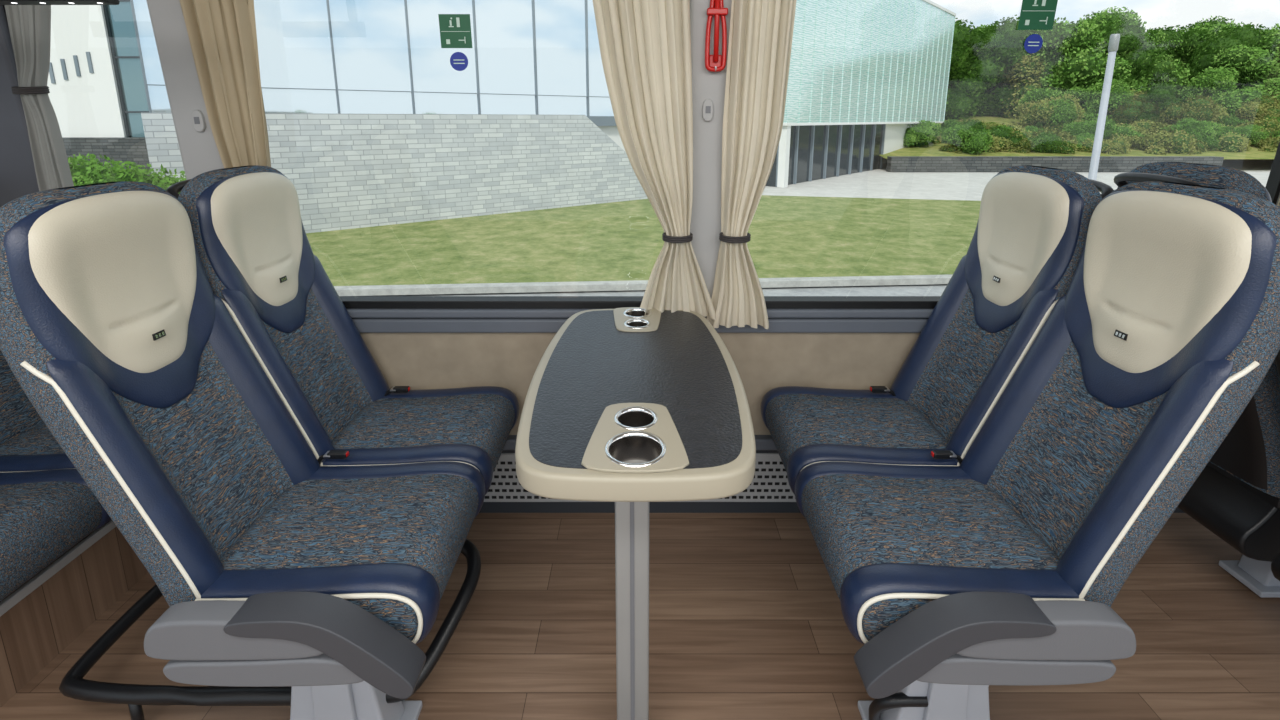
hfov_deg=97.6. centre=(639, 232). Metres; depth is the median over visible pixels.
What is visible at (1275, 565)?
seat
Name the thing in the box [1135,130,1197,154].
shrub
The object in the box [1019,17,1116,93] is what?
tree
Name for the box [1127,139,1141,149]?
shrub
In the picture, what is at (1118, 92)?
tree
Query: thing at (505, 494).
grille
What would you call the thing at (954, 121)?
shrub
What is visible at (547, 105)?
pane
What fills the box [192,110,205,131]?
curtain hook
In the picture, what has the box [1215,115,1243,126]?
shrub
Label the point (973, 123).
shrub
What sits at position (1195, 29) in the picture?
tree
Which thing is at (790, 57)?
joint
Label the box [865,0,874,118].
joint
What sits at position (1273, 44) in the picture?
tree
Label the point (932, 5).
joint
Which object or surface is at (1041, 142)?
shrub
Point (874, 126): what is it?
post
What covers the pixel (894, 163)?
wall
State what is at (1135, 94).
tree
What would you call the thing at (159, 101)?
pane
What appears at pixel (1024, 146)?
shrub
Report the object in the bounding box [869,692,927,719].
bar
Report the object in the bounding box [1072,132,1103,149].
shrub
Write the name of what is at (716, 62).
hammer
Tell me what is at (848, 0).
joint
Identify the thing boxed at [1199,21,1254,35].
tree
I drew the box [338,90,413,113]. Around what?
pane
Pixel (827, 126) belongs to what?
post
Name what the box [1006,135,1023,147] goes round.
shrub
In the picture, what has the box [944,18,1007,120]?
tree
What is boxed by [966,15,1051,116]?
tree
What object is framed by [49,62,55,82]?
window
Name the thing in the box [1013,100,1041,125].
tree
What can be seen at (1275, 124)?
shrub
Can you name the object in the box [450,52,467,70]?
sticker
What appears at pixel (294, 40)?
pane
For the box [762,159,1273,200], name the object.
pavement
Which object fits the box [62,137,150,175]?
band
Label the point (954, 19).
joint
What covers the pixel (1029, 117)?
tree
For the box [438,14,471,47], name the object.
sticker
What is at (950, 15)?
joint
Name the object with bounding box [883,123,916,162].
wall
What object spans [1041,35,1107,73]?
tree
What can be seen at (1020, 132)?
shrub
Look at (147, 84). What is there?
transom
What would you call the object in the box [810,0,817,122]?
joint
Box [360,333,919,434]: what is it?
wall
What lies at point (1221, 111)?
tree
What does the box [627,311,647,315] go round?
cup holder
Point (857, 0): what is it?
joint
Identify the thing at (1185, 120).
shrub
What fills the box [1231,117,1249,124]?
shrub
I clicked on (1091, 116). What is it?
tree
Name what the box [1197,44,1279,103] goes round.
tree
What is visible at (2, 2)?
light strip
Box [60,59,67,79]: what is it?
window
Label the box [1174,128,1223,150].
shrub
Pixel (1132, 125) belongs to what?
shrub
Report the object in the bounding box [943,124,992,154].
shrub
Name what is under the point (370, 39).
pane
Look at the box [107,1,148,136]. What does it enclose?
glass block
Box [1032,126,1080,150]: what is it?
shrub
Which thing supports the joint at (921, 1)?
attached to the facade at (810, 16)
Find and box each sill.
[347,309,932,317]
[352,319,927,332]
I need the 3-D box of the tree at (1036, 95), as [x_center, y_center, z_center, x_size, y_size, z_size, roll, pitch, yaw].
[30.489,-8.994,42.467,3.039,4.014,3.915,-8,14,-35]
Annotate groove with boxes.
[352,318,927,318]
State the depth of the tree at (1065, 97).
39.16 m
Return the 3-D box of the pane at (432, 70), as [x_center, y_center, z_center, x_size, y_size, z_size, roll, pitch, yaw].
[-5.403,-8.308,14.756,1.824,8.950,0.010,-8,14,-35]
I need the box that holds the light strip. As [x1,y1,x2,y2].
[0,0,119,4]
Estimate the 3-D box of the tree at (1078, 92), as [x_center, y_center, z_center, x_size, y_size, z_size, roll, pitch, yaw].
[33.356,-9.039,42.359,3.837,4.145,3.376,-2,12,-8]
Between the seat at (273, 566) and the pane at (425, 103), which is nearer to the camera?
the seat at (273, 566)
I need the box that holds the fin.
[103,5,130,136]
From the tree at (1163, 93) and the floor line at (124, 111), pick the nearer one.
the floor line at (124, 111)
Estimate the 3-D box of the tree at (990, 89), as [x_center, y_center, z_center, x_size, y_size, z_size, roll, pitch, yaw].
[33.333,-14.953,54.071,7.071,9.131,8.037,-3,12,-13]
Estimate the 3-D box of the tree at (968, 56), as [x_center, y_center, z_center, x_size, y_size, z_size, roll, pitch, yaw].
[26.216,-13.784,49.662,6.272,9.483,8.080,-4,12,-18]
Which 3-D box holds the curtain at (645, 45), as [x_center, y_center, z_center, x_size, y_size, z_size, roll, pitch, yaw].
[0.042,-0.256,1.589,0.391,1.070,0.132,0,12,0]
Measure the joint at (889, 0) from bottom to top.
6.420 m
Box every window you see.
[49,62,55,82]
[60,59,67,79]
[73,55,80,75]
[86,52,93,72]
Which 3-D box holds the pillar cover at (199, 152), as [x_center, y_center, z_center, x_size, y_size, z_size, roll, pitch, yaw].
[-1.280,-0.288,1.647,0.130,1.040,0.136,0,12,0]
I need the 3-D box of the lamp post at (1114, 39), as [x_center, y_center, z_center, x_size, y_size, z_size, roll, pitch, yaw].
[14.300,-3.484,17.354,0.320,5.100,0.320,0,12,0]
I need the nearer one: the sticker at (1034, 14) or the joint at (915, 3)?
the sticker at (1034, 14)
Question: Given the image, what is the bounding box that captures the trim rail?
[503,435,776,449]
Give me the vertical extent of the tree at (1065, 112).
3.508 m
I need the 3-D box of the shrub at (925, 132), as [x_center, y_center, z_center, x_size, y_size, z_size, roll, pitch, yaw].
[16.173,-5.715,32.446,2.411,1.693,2.595,3,12,16]
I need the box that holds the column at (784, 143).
[777,126,790,187]
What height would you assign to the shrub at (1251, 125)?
1.143 m
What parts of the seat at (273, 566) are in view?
armrest, armrest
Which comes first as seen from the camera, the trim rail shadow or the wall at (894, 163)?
the trim rail shadow
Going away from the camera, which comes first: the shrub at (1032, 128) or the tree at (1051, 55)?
the shrub at (1032, 128)
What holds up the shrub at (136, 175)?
on the grass at (791, 236)
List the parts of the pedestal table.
table leg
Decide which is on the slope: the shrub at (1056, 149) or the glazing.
the shrub at (1056, 149)
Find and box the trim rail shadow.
[502,450,777,452]
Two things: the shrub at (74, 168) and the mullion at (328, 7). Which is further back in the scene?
the mullion at (328, 7)
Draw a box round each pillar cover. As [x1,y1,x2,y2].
[0,5,38,205]
[146,0,223,179]
[690,0,731,297]
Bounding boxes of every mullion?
[130,0,151,112]
[327,0,340,113]
[405,0,415,113]
[473,0,480,113]
[532,0,538,114]
[585,0,589,115]
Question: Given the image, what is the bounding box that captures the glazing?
[766,124,882,186]
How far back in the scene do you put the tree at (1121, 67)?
43.74 m
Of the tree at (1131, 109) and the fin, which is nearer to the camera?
the fin
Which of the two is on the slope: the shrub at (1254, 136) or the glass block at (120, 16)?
the shrub at (1254, 136)
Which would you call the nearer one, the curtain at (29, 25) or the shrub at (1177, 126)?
the curtain at (29, 25)
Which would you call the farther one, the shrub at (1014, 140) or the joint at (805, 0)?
the shrub at (1014, 140)
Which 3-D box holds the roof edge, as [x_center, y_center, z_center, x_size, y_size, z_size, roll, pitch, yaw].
[7.402,-12.967,31.890,14.050,0.150,21.038,10,15,41]
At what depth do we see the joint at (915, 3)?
29.98 m
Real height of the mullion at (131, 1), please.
10.000 m
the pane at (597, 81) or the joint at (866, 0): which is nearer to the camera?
the pane at (597, 81)
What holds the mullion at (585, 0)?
attached to the facade at (612, 132)
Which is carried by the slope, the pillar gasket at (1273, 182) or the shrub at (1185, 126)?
the shrub at (1185, 126)
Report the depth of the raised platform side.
1.43 m
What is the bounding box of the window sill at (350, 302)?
[339,296,940,308]
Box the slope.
[880,115,1275,158]
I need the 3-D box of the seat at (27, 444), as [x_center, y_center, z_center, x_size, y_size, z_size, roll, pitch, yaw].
[-1.713,0.285,1.572,0.787,0.896,0.409,0,12,0]
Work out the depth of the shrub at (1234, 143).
30.48 m
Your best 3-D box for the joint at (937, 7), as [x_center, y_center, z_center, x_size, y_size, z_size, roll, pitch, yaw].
[17.056,-9.790,32.753,0.030,6.420,0.024,10,15,41]
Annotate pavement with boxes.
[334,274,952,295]
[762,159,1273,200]
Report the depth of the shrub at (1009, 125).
34.91 m
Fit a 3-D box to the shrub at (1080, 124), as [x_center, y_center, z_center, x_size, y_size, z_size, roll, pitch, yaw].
[26.024,-5.806,32.971,2.277,1.554,2.115,-3,12,-15]
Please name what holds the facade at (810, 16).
on the soffit band at (838, 123)
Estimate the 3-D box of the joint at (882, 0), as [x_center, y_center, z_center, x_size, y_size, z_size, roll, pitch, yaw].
[11.283,-8.529,26.551,0.030,6.420,0.024,10,15,41]
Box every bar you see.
[59,539,480,719]
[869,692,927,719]
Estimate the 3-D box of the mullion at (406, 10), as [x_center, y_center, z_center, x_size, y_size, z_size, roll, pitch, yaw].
[-6.155,-7.690,14.354,0.040,10.000,0.150,-8,14,-35]
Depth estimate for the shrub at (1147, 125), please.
37.11 m
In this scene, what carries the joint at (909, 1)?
attached to the facade at (810, 16)
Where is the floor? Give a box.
[0,513,1279,719]
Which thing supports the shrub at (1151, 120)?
on the slope
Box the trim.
[0,520,115,615]
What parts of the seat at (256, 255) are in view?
handle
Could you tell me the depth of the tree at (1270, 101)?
41.22 m
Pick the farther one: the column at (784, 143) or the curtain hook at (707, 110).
the column at (784, 143)
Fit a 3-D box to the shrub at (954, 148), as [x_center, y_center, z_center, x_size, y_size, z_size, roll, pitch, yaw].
[17.385,-4.510,30.701,1.602,0.945,1.513,-5,13,-23]
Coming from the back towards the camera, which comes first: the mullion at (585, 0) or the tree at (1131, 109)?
the tree at (1131, 109)
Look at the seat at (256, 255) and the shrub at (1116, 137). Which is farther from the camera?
the shrub at (1116, 137)
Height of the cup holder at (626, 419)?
0.071 m
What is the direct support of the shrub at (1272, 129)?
on the slope
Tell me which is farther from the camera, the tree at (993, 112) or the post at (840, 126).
the tree at (993, 112)
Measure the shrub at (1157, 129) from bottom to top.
1.635 m
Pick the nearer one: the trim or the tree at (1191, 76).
the trim
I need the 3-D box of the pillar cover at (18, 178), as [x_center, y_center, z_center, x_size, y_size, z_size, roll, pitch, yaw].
[-2.180,-0.288,1.647,0.840,1.040,0.136,0,12,0]
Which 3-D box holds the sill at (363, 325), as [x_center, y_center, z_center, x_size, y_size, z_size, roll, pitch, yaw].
[0.000,0.292,1.820,6.400,0.045,0.070,0,12,0]
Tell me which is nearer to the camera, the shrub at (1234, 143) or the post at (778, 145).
the post at (778, 145)
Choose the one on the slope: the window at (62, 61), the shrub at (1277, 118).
the shrub at (1277, 118)
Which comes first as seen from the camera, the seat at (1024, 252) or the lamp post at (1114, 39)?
the seat at (1024, 252)
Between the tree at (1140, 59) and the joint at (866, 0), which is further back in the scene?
the tree at (1140, 59)
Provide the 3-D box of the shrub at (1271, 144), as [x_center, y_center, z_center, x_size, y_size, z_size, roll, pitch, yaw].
[35.441,-4.752,30.701,2.185,1.446,2.063,11,16,42]
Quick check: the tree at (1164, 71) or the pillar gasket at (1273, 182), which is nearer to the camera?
the pillar gasket at (1273, 182)
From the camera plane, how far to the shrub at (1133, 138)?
31.99 m
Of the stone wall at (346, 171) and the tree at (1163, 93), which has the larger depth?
the tree at (1163, 93)
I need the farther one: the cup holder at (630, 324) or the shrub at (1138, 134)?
the shrub at (1138, 134)
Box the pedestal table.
[515,307,755,719]
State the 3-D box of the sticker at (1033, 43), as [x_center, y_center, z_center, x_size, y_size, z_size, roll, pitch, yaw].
[1.113,-0.536,1.584,0.052,0.052,0.004,0,12,0]
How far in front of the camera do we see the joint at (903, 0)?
28.61 m
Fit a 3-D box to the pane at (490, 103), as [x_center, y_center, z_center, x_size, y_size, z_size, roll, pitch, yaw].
[-3.923,-3.719,16.777,1.824,0.850,0.010,-8,14,-35]
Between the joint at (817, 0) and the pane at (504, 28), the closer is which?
the pane at (504, 28)
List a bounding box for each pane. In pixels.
[133,0,164,84]
[147,85,170,112]
[254,0,335,88]
[262,88,337,113]
[329,0,411,90]
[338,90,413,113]
[407,0,477,92]
[414,92,478,113]
[475,0,535,94]
[480,94,536,114]
[534,0,586,95]
[538,95,587,115]
[587,0,609,96]
[589,97,613,115]
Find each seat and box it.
[0,181,484,719]
[0,350,75,472]
[0,469,111,601]
[166,165,518,494]
[761,165,1113,494]
[795,181,1279,719]
[1114,162,1279,596]
[1271,203,1279,580]
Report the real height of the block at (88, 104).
16.270 m
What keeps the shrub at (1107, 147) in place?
on the slope
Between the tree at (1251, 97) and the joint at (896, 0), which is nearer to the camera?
the joint at (896, 0)
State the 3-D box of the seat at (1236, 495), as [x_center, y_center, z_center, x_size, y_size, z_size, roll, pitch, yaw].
[1.737,0.405,1.597,0.787,1.201,0.409,0,12,0]
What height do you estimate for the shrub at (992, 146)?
1.031 m
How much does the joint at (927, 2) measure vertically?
6.420 m
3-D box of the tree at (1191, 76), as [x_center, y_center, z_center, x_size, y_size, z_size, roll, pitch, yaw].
[52.511,-14.016,50.921,7.355,9.150,8.360,1,12,4]
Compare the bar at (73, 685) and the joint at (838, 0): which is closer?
the bar at (73, 685)
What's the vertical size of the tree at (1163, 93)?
4.535 m
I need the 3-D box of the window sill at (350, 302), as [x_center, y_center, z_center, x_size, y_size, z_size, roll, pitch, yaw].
[0.000,0.225,1.814,6.400,0.027,0.054,0,12,0]
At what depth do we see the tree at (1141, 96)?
41.95 m
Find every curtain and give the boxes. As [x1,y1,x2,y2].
[5,5,73,190]
[179,0,270,167]
[593,0,715,319]
[707,0,796,328]
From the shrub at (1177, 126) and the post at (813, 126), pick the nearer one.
the post at (813, 126)
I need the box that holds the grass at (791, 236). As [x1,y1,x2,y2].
[306,195,980,285]
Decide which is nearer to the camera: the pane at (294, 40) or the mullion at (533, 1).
the pane at (294, 40)
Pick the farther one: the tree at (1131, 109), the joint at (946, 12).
the tree at (1131, 109)
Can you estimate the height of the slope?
4.270 m
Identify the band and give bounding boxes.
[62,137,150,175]
[587,116,616,125]
[783,121,944,125]
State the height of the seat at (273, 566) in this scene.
1.201 m
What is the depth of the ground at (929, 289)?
8.65 m
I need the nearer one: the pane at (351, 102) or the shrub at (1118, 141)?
the pane at (351, 102)
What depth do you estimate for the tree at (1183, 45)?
51.50 m
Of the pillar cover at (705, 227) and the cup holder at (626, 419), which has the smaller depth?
the cup holder at (626, 419)
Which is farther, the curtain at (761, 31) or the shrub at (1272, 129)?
the shrub at (1272, 129)
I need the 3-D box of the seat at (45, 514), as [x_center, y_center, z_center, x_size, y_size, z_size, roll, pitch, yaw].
[-1.713,0.366,1.175,0.787,0.896,0.409,0,12,0]
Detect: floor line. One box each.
[115,56,139,57]
[124,111,148,112]
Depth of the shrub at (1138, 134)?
32.35 m
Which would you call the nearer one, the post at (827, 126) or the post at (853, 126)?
the post at (827, 126)
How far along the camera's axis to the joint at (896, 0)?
27.96 m
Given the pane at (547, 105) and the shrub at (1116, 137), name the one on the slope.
the shrub at (1116, 137)
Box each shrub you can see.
[67,153,185,186]
[73,161,180,193]
[903,120,941,146]
[928,131,941,143]
[938,144,962,153]
[939,119,961,128]
[940,126,970,143]
[943,119,986,129]
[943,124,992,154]
[974,125,1014,139]
[978,135,1015,152]
[981,122,998,127]
[984,142,998,152]
[986,122,1020,129]
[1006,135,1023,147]
[1007,133,1033,152]
[1010,126,1033,137]
[1023,125,1045,135]
[1024,132,1061,152]
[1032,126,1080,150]
[1045,136,1076,153]
[1056,137,1078,153]
[1061,121,1092,134]
[1070,124,1117,140]
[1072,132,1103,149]
[1080,138,1123,154]
[1084,120,1136,136]
[1086,137,1131,153]
[1109,133,1130,151]
[1114,123,1147,132]
[1114,133,1141,146]
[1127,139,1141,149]
[1133,119,1171,132]
[1133,131,1148,136]
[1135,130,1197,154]
[1141,130,1171,136]
[1142,116,1167,128]
[1149,126,1175,133]
[1161,118,1198,128]
[1166,125,1182,130]
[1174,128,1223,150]
[1178,122,1221,138]
[1182,120,1223,138]
[1190,140,1209,153]
[1214,132,1251,152]
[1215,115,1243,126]
[1217,126,1259,136]
[1225,126,1268,146]
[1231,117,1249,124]
[1235,118,1279,130]
[1246,124,1265,130]
[1257,127,1279,137]
[1257,136,1279,152]
[1261,116,1279,122]
[1271,130,1279,137]
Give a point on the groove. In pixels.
(352, 318)
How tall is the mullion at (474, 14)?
10.000 m
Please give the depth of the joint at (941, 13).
33.41 m
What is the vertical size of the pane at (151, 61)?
8.950 m
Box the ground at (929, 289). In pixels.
[376,284,946,295]
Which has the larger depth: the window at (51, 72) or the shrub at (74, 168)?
the window at (51, 72)
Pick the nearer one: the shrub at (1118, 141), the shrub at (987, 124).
the shrub at (1118, 141)
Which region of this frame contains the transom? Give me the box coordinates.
[147,84,599,96]
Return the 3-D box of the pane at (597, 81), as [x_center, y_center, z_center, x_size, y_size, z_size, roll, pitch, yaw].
[-0.963,-8.945,17.889,1.824,8.950,0.010,-8,14,-35]
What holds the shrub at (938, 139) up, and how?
on the slope
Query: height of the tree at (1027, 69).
7.389 m
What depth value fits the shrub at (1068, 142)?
29.91 m
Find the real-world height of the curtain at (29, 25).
1.035 m
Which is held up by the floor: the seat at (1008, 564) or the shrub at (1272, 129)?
the seat at (1008, 564)
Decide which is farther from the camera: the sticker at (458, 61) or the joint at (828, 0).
the joint at (828, 0)
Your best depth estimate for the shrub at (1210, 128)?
32.51 m
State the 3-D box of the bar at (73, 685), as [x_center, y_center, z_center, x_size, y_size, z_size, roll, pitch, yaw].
[-0.846,0.952,1.379,0.894,0.237,0.394,0,12,0]
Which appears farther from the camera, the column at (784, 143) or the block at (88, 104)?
the block at (88, 104)
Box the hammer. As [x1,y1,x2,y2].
[705,0,727,71]
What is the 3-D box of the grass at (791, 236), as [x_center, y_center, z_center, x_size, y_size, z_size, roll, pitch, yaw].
[-10.000,-0.257,14.286,60.000,0.001,11.900,0,12,0]
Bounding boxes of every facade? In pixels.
[598,126,625,151]
[783,0,954,122]
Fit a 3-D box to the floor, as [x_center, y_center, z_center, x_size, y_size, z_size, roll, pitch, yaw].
[0.000,1.283,0.496,6.400,0.060,3.060,0,12,0]
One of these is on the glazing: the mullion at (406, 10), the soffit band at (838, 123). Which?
the soffit band at (838, 123)
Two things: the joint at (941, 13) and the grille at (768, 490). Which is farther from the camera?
the joint at (941, 13)
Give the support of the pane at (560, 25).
attached to the facade at (612, 132)
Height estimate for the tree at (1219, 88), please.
5.056 m
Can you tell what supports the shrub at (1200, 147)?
on the slope
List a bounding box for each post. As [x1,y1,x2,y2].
[775,145,778,186]
[793,126,799,183]
[808,125,814,180]
[823,125,828,178]
[836,125,841,175]
[848,125,854,173]
[859,124,865,171]
[870,124,875,169]
[880,124,885,168]
[1088,34,1119,179]
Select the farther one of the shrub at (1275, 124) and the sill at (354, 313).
the shrub at (1275, 124)
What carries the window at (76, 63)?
attached to the block at (88, 104)
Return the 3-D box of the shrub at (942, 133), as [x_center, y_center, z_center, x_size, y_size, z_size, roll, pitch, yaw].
[19.004,-5.808,33.548,1.923,1.284,1.786,-5,12,-22]
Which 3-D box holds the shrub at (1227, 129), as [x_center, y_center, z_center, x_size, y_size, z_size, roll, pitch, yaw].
[35.544,-5.816,33.605,2.196,1.262,2.040,0,12,2]
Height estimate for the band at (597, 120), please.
0.320 m
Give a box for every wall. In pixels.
[141,113,647,232]
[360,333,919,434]
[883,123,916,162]
[886,156,1223,171]
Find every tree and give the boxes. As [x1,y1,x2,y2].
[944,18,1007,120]
[955,21,974,64]
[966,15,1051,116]
[972,29,1000,95]
[981,53,1025,115]
[991,53,1052,118]
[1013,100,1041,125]
[1017,87,1063,111]
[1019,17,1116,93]
[1019,100,1068,131]
[1035,99,1077,128]
[1037,37,1149,93]
[1038,93,1084,120]
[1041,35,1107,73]
[1064,86,1098,120]
[1076,9,1146,27]
[1080,78,1133,113]
[1080,98,1117,123]
[1084,6,1194,103]
[1097,16,1160,92]
[1103,28,1184,86]
[1109,96,1160,124]
[1130,89,1158,113]
[1131,82,1181,124]
[1135,90,1172,115]
[1154,25,1215,74]
[1160,95,1219,125]
[1174,27,1214,67]
[1177,16,1237,32]
[1178,73,1242,118]
[1183,29,1255,91]
[1187,22,1273,77]
[1188,21,1223,30]
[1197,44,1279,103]
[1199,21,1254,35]
[1210,105,1229,122]
[1234,23,1279,92]
[1235,101,1279,121]
[1238,95,1279,109]
[1243,96,1267,103]
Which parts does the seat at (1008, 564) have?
armrest, armrest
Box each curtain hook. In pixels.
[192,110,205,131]
[702,99,712,120]
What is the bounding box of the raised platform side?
[0,526,147,707]
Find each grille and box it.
[479,453,614,512]
[649,453,800,512]
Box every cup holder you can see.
[610,437,660,461]
[619,412,652,426]
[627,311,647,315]
[628,322,646,326]
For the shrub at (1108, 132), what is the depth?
31.20 m
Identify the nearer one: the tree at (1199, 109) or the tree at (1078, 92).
the tree at (1199, 109)
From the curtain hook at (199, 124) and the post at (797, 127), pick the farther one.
the post at (797, 127)
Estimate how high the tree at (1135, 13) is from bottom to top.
11.388 m
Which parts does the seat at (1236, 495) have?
handle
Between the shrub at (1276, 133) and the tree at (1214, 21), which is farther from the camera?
the tree at (1214, 21)
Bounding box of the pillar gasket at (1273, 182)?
[1265,142,1279,204]
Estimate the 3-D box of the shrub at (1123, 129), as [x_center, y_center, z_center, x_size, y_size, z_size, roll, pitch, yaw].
[27.311,-5.845,32.950,2.607,1.624,2.422,-3,12,-16]
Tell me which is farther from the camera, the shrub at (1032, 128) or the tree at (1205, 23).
the tree at (1205, 23)
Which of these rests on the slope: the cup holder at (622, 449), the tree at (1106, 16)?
the tree at (1106, 16)
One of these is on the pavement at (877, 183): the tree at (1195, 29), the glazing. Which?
the glazing
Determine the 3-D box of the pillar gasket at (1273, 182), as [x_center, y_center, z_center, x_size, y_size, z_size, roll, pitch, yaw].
[2.015,-0.290,1.658,0.194,1.040,0.110,0,12,0]
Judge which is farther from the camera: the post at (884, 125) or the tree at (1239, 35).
the tree at (1239, 35)
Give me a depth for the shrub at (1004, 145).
30.48 m
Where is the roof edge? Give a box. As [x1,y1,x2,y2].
[923,0,955,15]
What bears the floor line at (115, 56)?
attached to the glass block at (120, 16)
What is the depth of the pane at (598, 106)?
18.60 m
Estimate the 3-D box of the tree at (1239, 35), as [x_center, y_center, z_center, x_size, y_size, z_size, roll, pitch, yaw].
[51.683,-13.375,48.714,7.777,9.224,6.036,-10,15,-40]
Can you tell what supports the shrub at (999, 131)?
on the slope
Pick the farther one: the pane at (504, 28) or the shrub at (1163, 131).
the shrub at (1163, 131)
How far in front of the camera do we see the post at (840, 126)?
25.62 m
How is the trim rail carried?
attached to the wall at (764, 362)
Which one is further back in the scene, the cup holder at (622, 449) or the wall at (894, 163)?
the wall at (894, 163)
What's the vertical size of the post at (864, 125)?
2.370 m
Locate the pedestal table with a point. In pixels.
(627, 407)
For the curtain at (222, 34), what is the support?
hanging from the trim
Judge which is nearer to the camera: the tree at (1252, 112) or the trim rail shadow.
the trim rail shadow
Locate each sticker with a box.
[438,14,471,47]
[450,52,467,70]
[1018,0,1057,29]
[1024,34,1042,52]
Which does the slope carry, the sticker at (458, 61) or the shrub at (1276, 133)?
the shrub at (1276, 133)
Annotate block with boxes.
[47,5,125,136]
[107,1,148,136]
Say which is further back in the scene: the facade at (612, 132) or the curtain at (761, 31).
the facade at (612, 132)
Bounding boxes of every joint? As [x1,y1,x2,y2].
[787,57,790,122]
[798,0,805,122]
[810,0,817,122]
[820,0,828,122]
[830,0,838,122]
[839,0,848,121]
[848,0,857,121]
[857,0,866,120]
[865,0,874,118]
[872,0,882,121]
[879,0,889,121]
[886,0,896,121]
[892,0,903,121]
[899,1,909,119]
[905,3,915,118]
[910,1,921,121]
[916,2,927,118]
[921,5,932,119]
[926,7,937,119]
[930,13,941,121]
[935,12,946,120]
[940,15,950,116]
[944,19,954,118]
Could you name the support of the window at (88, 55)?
attached to the block at (88, 104)
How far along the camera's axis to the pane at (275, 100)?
13.67 m
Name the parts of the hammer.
holder plate, hammer handle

